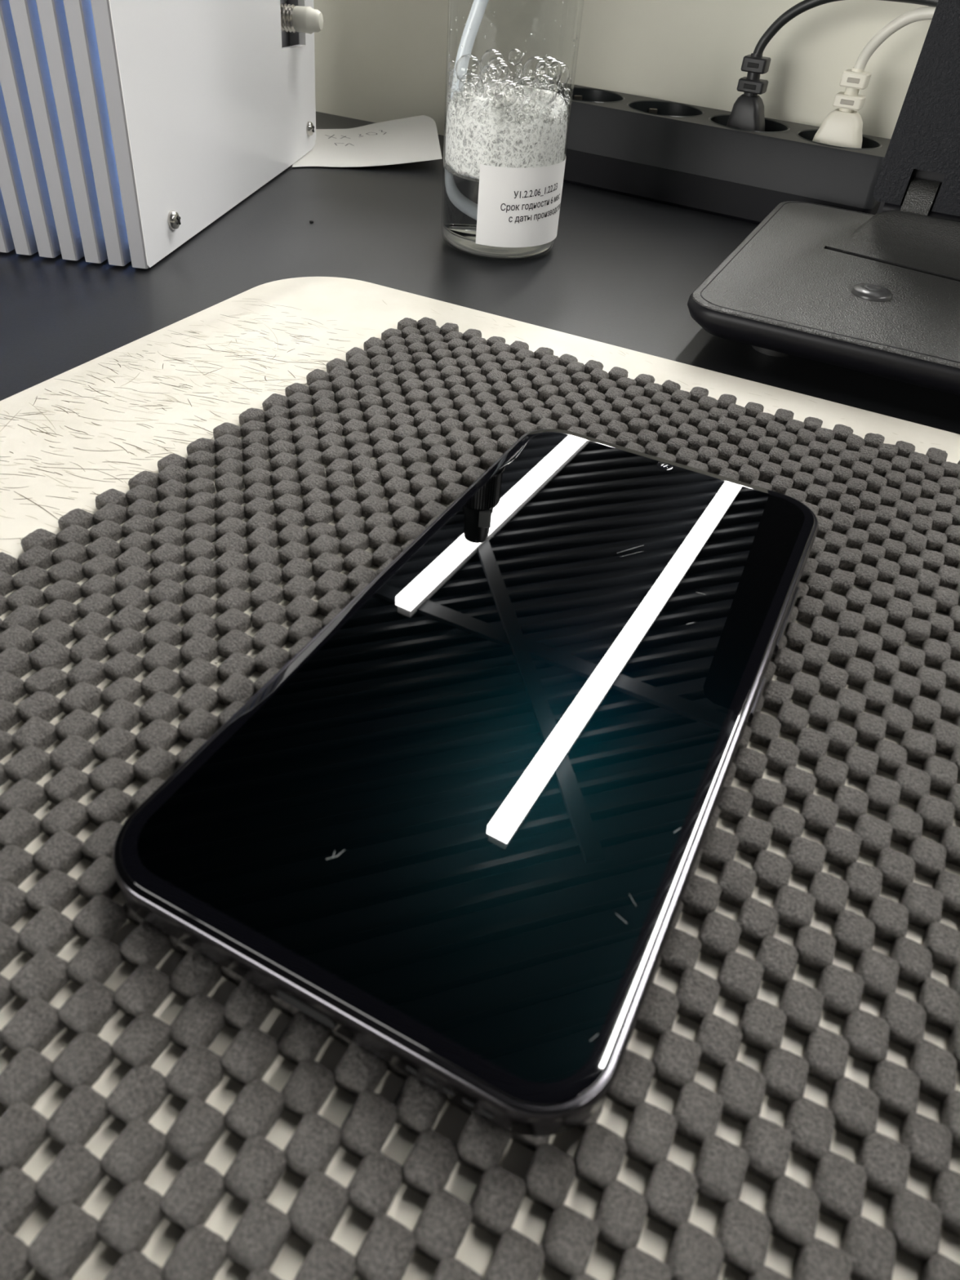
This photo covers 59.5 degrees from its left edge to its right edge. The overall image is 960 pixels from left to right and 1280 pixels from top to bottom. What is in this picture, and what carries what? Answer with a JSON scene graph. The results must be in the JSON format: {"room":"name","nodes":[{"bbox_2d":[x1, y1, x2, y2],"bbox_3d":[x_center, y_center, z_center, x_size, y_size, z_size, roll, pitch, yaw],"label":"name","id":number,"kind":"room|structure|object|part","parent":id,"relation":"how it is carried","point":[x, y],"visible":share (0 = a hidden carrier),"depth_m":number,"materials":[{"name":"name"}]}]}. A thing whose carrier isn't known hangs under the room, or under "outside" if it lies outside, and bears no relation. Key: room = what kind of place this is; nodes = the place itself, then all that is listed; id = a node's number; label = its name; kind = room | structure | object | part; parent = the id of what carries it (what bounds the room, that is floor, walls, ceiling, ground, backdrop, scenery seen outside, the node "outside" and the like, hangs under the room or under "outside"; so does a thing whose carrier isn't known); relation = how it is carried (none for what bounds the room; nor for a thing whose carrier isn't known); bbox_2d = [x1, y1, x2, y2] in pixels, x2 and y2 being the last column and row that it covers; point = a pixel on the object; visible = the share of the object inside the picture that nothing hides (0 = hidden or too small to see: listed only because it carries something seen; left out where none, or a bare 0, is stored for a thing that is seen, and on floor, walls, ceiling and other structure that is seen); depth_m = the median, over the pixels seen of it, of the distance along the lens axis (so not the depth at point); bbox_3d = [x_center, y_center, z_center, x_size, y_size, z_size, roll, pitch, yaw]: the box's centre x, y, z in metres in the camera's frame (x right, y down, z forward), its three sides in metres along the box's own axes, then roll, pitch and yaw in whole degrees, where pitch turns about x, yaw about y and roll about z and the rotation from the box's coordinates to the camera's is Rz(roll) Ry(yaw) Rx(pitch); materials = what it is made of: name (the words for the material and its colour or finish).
{"room":"electronics workshop","nodes":[
{"label":"electronics workshop","id":0,"kind":"room"},
{"bbox_2d":[0,77,959,434],"bbox_3d":[0.068,0.099,0.062,2.300,0.063,1.028,21,44,17],"label":"desk","id":1,"kind":"object","parent":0,"point":[623,271],"depth_m":0.36,"materials":[{"name":"black laminate"}]},
{"bbox_2d":[0,0,323,268],"bbox_3d":[-0.164,-0.308,0.325,0.157,0.239,0.222,9,42,4],"label":"electronic device","id":2,"kind":"object","parent":1,"relation":"on","point":[128,128],"visible":1,"depth_m":0.31,"materials":[{"name":"white plastic"}]},
{"bbox_3d":[-0.098,-0.298,0.322,0.077,0.234,0.212,21,44,17],"label":"panel","id":3,"kind":"part","parent":2,"relation":"part of","materials":[{"name":"white plastic"}]},
{"bbox_3d":[-0.151,-0.378,0.402,0.144,0.230,0.009,8,42,3],"label":"panel","id":4,"kind":"part","parent":2,"relation":"part of","materials":[{"name":"black plastic"}]},
{"bbox_2d":[292,115,442,167],"bbox_3d":[-0.064,-0.286,0.479,0.080,0.012,0.094,-1,42,-7],"label":"paper slip","id":5,"kind":"object","parent":1,"relation":"on","point":[412,139],"visible":0.91,"depth_m":0.48,"materials":[{"name":"white paper"}]},
{"bbox_2d":[0,276,959,1279],"bbox_3d":[0.069,0.118,0.049,0.599,0.002,0.562,21,44,17],"label":"board","id":6,"kind":"object","parent":1,"relation":"on","point":[80,433],"visible":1,"depth_m":0.15,"materials":[{"name":"beige plastic"}]},
{"bbox_2d":[0,316,959,1279],"bbox_3d":[0.041,0.030,0.139,0.319,0.004,0.324,21,44,17],"label":"mat","id":7,"kind":"object","parent":6,"relation":"on","point":[889,514],"visible":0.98,"depth_m":0.13,"materials":[{"name":"grey plastic"}]},
{"bbox_2d":[112,428,818,1136],"bbox_3d":[0.013,0.002,0.160,0.077,0.009,0.155,21,44,17],"label":"smartphone","id":8,"kind":"object","parent":7,"relation":"on","point":[460,831],"visible":1,"depth_m":0.13,"materials":[{"name":"black glass"}]},
{"bbox_2d":[440,0,584,260],"bbox_3d":[0.014,-0.243,0.310,0.050,0.185,0.051,-28,51,-31],"label":"pump bottle","id":9,"kind":"object","parent":1,"relation":"on","point":[505,157],"visible":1,"depth_m":0.33,"materials":[{"name":"clear glass"}]},
{"bbox_2d":[551,87,625,102],"bbox_3d":[0.058,-0.288,0.457,0.041,0.015,0.041,21,44,17],"label":"socket","id":10,"kind":"object","parent":1,"relation":"attached to","point":[580,95],"depth_m":0.47,"materials":[{"name":"black plastic"}]},
{"bbox_2d":[626,100,704,117],"bbox_3d":[0.096,-0.271,0.442,0.041,0.015,0.041,21,44,17],"label":"socket","id":11,"kind":"object","parent":1,"relation":"attached to","point":[635,108],"depth_m":0.45,"materials":[{"name":"black plastic"}]},
{"bbox_3d":[0.106,-0.257,0.445,0.210,0.038,0.052,24,45,20],"label":"power strip","id":12,"kind":"part","parent":1,"relation":"part of","materials":[{"name":"black plastic"}]},
{"bbox_2d":[708,114,790,133],"bbox_3d":[0.135,-0.254,0.426,0.041,0.015,0.041,21,44,17],"label":"socket","id":13,"kind":"object","parent":1,"relation":"attached to","point":[717,123],"depth_m":0.43,"materials":[{"name":"black plastic"}]},
{"bbox_2d":[687,0,959,395],"bbox_3d":[0.184,-0.231,0.226,0.160,0.300,0.166,21,44,17],"label":"stand","id":14,"kind":"object","parent":1,"relation":"on","point":[878,295],"visible":1,"depth_m":0.31,"materials":[{"name":"black plastic"}]},
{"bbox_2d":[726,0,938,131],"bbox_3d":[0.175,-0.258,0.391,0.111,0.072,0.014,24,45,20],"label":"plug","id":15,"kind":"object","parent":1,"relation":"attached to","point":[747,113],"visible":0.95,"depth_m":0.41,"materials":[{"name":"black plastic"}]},
{"bbox_3d":[0.177,-0.270,0.377,0.107,0.036,0.007,26,46,21],"label":"cord","id":16,"kind":"part","parent":15,"relation":"part of","materials":[{"name":"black plastic"}]},
{"bbox_2d":[795,128,882,149],"bbox_3d":[0.173,-0.237,0.411,0.041,0.015,0.041,21,44,17],"label":"socket","id":17,"kind":"object","parent":1,"relation":"attached to","point":[804,137],"depth_m":0.41,"materials":[{"name":"black"}]},
{"bbox_2d":[812,6,935,148],"bbox_3d":[0.198,-0.247,0.384,0.078,0.068,0.014,24,45,20],"label":"plug","id":18,"kind":"object","parent":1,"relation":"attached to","point":[842,126],"visible":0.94,"depth_m":0.39,"materials":[{"name":"beige plastic"}]},
{"bbox_3d":[0.202,-0.257,0.368,0.069,0.032,0.007,27,46,22],"label":"cord","id":19,"kind":"part","parent":18,"relation":"part of","materials":[{"name":"beige plastic"}]},
{"bbox_2d":[442,224,553,258],"bbox_3d":[0.008,-0.178,0.369,0.049,0.006,0.049,21,44,17],"label":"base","id":20,"kind":"object","parent":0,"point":[494,241],"depth_m":0.35,"materials":[{"name":"clear glass"}]},
{"bbox_2d":[313,0,931,138],"bbox_3d":[0.314,-0.252,0.382,2.300,0.210,0.035,21,44,17],"label":"wall","id":21,"kind":"structure","parent":0,"point":[376,61],"depth_m":0.46,"materials":[{"name":"beige paint"}]}
]}

